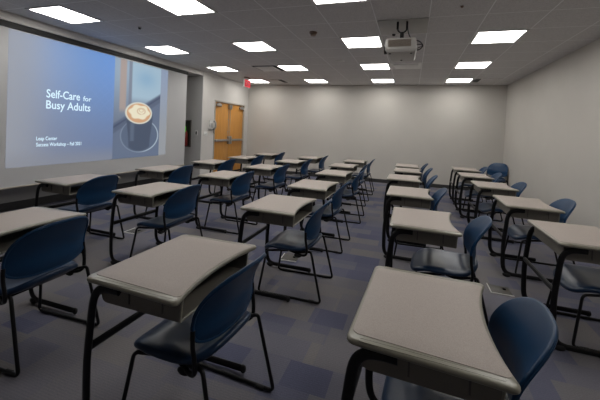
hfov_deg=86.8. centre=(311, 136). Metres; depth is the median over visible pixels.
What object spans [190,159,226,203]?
student desk
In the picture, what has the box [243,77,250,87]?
exit sign
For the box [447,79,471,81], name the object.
diffuser
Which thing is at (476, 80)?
ceiling vent
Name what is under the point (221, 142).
door
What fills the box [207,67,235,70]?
diffuser
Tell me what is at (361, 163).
student desk
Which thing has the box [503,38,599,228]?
wall
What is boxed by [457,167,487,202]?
chair
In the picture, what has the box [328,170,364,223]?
chair
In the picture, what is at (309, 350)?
floor
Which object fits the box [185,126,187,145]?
fire extinguisher
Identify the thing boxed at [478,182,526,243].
chair
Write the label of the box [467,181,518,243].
student desk
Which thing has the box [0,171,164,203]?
wall
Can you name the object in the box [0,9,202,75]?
trim
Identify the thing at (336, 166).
student desk
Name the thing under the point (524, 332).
chair
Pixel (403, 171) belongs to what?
student desk
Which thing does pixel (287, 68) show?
diffuser
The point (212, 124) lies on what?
wall phone
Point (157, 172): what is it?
student desk
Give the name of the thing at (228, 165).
chair
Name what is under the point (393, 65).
ceiling vent
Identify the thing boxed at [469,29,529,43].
recessed light
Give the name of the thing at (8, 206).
baseboard
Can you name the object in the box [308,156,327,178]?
chair
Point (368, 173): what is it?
chair
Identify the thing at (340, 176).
student desk
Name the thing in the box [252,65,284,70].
ceiling vent
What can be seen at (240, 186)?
chair
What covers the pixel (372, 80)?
recessed light
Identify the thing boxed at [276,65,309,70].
recessed light
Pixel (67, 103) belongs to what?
projected slide
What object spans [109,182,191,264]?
student desk
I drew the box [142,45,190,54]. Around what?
recessed light
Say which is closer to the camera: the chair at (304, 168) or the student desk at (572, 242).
the student desk at (572, 242)
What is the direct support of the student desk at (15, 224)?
on the floor
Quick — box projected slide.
[5,29,167,168]
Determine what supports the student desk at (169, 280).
on the floor
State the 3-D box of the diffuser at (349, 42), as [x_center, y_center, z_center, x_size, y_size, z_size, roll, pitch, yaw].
[0.777,-1.441,4.856,0.538,0.005,0.538,3,1,17]
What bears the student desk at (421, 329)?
on the floor
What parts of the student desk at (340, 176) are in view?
leg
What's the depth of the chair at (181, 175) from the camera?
4.74 m
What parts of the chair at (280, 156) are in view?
backrest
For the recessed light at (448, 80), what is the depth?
7.75 m
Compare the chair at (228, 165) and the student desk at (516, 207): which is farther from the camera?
the chair at (228, 165)
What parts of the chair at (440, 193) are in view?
sled leg, sled leg, backrest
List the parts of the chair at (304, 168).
seat, backrest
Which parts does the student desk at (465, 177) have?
leg, leg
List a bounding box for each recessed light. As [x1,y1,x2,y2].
[25,4,103,23]
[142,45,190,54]
[146,0,217,15]
[206,66,239,71]
[230,41,277,51]
[249,79,269,82]
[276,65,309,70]
[303,79,328,82]
[311,0,369,5]
[339,35,383,48]
[359,63,390,69]
[370,79,394,82]
[444,78,474,82]
[453,61,493,68]
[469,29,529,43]
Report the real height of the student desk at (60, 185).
0.744 m
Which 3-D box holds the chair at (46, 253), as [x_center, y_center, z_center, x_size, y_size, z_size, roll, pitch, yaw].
[-1.796,0.899,2.034,0.578,0.812,0.499,3,1,16]
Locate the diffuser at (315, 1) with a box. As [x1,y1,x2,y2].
[314,0,359,3]
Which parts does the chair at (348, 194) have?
sled leg, seat, sled leg, backrest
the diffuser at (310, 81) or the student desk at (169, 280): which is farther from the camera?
the diffuser at (310, 81)
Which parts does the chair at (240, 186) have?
sled leg, seat, sled leg, backrest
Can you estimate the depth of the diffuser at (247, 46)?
5.37 m
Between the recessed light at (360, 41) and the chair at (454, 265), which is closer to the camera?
the chair at (454, 265)
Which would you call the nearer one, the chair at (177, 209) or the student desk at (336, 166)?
the chair at (177, 209)
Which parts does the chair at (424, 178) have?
backrest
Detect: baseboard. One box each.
[0,178,167,211]
[246,169,474,189]
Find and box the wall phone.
[209,120,216,132]
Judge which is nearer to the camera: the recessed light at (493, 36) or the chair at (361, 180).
the recessed light at (493, 36)
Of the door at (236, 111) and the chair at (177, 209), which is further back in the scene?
the door at (236, 111)
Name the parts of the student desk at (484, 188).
leg, leg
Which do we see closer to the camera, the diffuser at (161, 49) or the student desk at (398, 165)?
the diffuser at (161, 49)
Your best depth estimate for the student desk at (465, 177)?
5.56 m
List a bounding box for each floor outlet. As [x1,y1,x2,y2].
[124,228,144,233]
[281,253,297,261]
[486,283,513,296]
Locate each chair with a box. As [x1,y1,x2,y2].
[0,216,99,376]
[57,175,124,252]
[122,253,273,399]
[129,184,202,257]
[145,165,194,216]
[199,159,235,204]
[204,171,257,234]
[239,155,264,192]
[253,164,289,200]
[258,199,332,303]
[267,152,284,180]
[281,159,312,194]
[300,181,349,253]
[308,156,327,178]
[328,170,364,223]
[339,163,368,206]
[348,159,374,194]
[381,297,558,399]
[393,188,447,254]
[400,175,437,206]
[410,215,492,326]
[419,163,427,184]
[419,168,432,188]
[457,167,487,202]
[462,173,502,221]
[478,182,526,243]
[487,163,507,184]
[505,198,575,272]
[546,264,599,350]
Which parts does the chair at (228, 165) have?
backrest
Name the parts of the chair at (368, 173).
sled leg, seat, backrest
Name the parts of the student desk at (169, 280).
leg, leg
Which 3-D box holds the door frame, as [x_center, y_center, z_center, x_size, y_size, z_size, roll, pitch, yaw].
[-2.499,0.054,9.456,0.134,2.127,1.610,3,1,17]
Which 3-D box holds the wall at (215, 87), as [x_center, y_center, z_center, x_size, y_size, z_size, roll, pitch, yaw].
[-2.821,-0.298,9.404,0.724,2.805,2.363,3,1,17]
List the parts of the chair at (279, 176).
sled leg, seat, backrest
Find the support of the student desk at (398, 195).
on the floor
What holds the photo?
attached to the projected slide
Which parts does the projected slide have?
title panel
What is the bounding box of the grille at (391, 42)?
[388,39,410,46]
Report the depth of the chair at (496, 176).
5.66 m
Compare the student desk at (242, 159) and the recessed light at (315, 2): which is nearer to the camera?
the recessed light at (315, 2)
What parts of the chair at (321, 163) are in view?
seat, backrest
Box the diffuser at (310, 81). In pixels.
[306,80,327,82]
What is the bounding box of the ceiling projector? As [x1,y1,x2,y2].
[377,18,428,60]
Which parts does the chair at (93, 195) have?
seat, backrest, sled leg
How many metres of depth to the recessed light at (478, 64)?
6.03 m
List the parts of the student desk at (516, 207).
leg, leg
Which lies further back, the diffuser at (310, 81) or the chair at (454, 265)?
the diffuser at (310, 81)
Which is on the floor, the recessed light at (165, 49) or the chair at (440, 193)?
the chair at (440, 193)
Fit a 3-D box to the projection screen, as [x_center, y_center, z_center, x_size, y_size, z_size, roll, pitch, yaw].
[-3.688,-0.420,5.602,0.047,2.250,4.320,3,1,17]
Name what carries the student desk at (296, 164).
on the floor
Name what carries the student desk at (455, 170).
on the floor
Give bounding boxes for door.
[213,102,230,171]
[227,104,243,170]
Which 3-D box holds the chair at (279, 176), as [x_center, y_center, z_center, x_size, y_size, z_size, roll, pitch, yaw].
[-0.696,0.874,5.604,0.578,0.812,0.499,3,1,19]
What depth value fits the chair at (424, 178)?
5.92 m
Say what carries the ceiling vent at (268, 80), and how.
in the ceiling
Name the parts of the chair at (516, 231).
seat, sled leg, sled leg, backrest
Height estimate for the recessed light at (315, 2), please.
0.010 m
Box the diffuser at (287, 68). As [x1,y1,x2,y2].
[279,66,306,70]
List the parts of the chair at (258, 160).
backrest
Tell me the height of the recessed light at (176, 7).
0.010 m
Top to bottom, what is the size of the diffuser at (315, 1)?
0.005 m
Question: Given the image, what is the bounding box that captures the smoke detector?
[309,31,316,35]
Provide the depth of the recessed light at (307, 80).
8.85 m
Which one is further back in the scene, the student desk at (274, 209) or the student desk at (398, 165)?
the student desk at (398, 165)
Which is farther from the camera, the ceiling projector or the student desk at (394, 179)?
the student desk at (394, 179)
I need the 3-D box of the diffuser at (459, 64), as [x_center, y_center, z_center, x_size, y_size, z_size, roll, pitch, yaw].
[3.068,-1.362,6.053,0.538,0.005,0.538,3,1,17]
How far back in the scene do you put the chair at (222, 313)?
1.43 m
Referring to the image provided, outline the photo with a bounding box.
[112,57,160,158]
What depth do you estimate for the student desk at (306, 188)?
3.81 m
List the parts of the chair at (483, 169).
seat, backrest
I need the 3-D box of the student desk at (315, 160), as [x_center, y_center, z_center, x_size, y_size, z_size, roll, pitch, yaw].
[-0.060,0.889,7.937,0.528,0.744,0.675,3,1,17]
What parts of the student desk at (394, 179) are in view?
leg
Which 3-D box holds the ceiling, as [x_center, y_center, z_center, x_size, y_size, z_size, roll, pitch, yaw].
[-0.574,-1.532,3.739,8.276,0.100,12.008,3,1,17]
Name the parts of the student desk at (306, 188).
leg, leg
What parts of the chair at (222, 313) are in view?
sled leg, seat, backrest, sled leg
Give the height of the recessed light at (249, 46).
0.010 m
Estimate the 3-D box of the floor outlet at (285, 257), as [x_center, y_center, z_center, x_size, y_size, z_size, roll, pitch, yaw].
[-0.241,1.338,3.514,0.190,0.016,0.198,3,1,12]
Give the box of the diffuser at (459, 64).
[456,62,490,67]
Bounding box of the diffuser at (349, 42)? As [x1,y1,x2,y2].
[342,37,381,47]
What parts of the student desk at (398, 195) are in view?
leg, leg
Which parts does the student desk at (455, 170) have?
leg, leg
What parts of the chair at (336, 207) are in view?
sled leg, seat, sled leg, backrest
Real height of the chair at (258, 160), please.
0.812 m
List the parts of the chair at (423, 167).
backrest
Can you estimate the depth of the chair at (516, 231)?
3.43 m
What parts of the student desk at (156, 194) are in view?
leg, leg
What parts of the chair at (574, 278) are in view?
sled leg, seat, sled leg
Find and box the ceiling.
[0,0,599,84]
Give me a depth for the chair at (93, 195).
3.58 m
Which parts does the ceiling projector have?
ceiling plate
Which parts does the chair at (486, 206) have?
seat, sled leg, sled leg, backrest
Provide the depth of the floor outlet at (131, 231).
4.13 m
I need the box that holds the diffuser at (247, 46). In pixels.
[234,42,273,50]
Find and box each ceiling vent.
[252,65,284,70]
[263,79,288,82]
[390,63,421,68]
[471,78,503,82]
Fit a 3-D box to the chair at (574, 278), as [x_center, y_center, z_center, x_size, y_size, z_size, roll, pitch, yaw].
[2.158,1.072,2.330,0.578,0.812,0.499,3,1,18]
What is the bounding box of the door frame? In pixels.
[212,100,244,171]
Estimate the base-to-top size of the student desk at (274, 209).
0.744 m
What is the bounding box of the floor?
[0,171,599,399]
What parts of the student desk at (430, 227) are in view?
leg, leg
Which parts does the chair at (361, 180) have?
seat, sled leg, sled leg, backrest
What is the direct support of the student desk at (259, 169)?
on the floor
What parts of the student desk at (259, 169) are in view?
leg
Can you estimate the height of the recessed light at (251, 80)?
0.010 m
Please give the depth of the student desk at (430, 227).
2.40 m
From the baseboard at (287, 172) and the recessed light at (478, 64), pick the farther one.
the baseboard at (287, 172)
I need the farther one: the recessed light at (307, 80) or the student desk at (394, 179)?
the recessed light at (307, 80)
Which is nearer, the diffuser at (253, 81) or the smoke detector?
the smoke detector
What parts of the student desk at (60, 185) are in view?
leg, leg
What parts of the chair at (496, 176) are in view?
seat, sled leg, sled leg, backrest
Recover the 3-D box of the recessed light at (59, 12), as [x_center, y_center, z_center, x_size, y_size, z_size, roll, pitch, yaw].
[-3.257,-1.608,4.206,0.598,0.010,0.598,3,1,17]
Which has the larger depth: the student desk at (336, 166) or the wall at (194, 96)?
the wall at (194, 96)
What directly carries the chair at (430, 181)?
on the floor
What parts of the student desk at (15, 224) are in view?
leg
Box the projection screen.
[0,19,187,189]
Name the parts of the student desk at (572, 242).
leg, leg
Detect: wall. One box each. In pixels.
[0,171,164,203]
[181,71,203,179]
[200,71,248,174]
[246,85,507,186]
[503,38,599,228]
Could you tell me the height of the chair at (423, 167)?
0.812 m
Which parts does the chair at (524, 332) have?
seat, backrest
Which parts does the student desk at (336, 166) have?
leg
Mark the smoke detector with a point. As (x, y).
(312, 33)
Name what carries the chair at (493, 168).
on the floor
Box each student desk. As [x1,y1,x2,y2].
[0,207,86,313]
[34,174,120,235]
[82,234,255,399]
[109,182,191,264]
[133,165,181,219]
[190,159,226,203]
[195,170,247,232]
[227,155,257,190]
[238,194,316,301]
[242,164,281,205]
[252,153,278,182]
[273,159,306,196]
[283,179,338,251]
[295,156,323,182]
[313,169,353,222]
[327,163,358,205]
[341,159,367,194]
[341,266,520,399]
[382,186,433,261]
[383,174,420,225]
[385,207,462,266]
[391,167,421,209]
[395,163,419,168]
[449,167,481,206]
[454,172,494,218]
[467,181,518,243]
[488,195,564,282]
[521,220,599,356]
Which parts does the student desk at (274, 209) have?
leg, leg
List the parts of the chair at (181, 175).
backrest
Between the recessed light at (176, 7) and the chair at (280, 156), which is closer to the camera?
the recessed light at (176, 7)
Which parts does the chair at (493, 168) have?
backrest, seat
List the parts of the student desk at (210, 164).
leg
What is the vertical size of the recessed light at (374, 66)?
0.010 m
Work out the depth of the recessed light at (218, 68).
7.68 m
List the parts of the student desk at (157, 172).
leg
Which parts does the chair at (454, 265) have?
seat, sled leg, backrest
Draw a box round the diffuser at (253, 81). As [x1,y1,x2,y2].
[250,80,268,82]
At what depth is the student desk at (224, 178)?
4.34 m
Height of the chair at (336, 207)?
0.812 m
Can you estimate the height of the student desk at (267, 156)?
0.744 m
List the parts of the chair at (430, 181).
backrest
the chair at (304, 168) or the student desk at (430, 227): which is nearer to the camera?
the student desk at (430, 227)
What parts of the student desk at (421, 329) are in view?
leg, leg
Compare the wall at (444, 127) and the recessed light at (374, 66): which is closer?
the recessed light at (374, 66)
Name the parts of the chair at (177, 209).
sled leg, seat, backrest, sled leg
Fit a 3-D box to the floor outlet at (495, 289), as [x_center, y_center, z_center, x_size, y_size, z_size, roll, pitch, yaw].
[1.771,1.440,2.986,0.190,0.016,0.198,3,1,17]
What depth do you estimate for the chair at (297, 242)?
2.75 m
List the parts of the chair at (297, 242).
sled leg, seat, sled leg, backrest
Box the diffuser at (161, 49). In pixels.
[146,46,185,53]
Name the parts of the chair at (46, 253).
sled leg, seat, seat rail, backrest, sled leg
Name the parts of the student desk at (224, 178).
leg, leg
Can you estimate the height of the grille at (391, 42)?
0.080 m

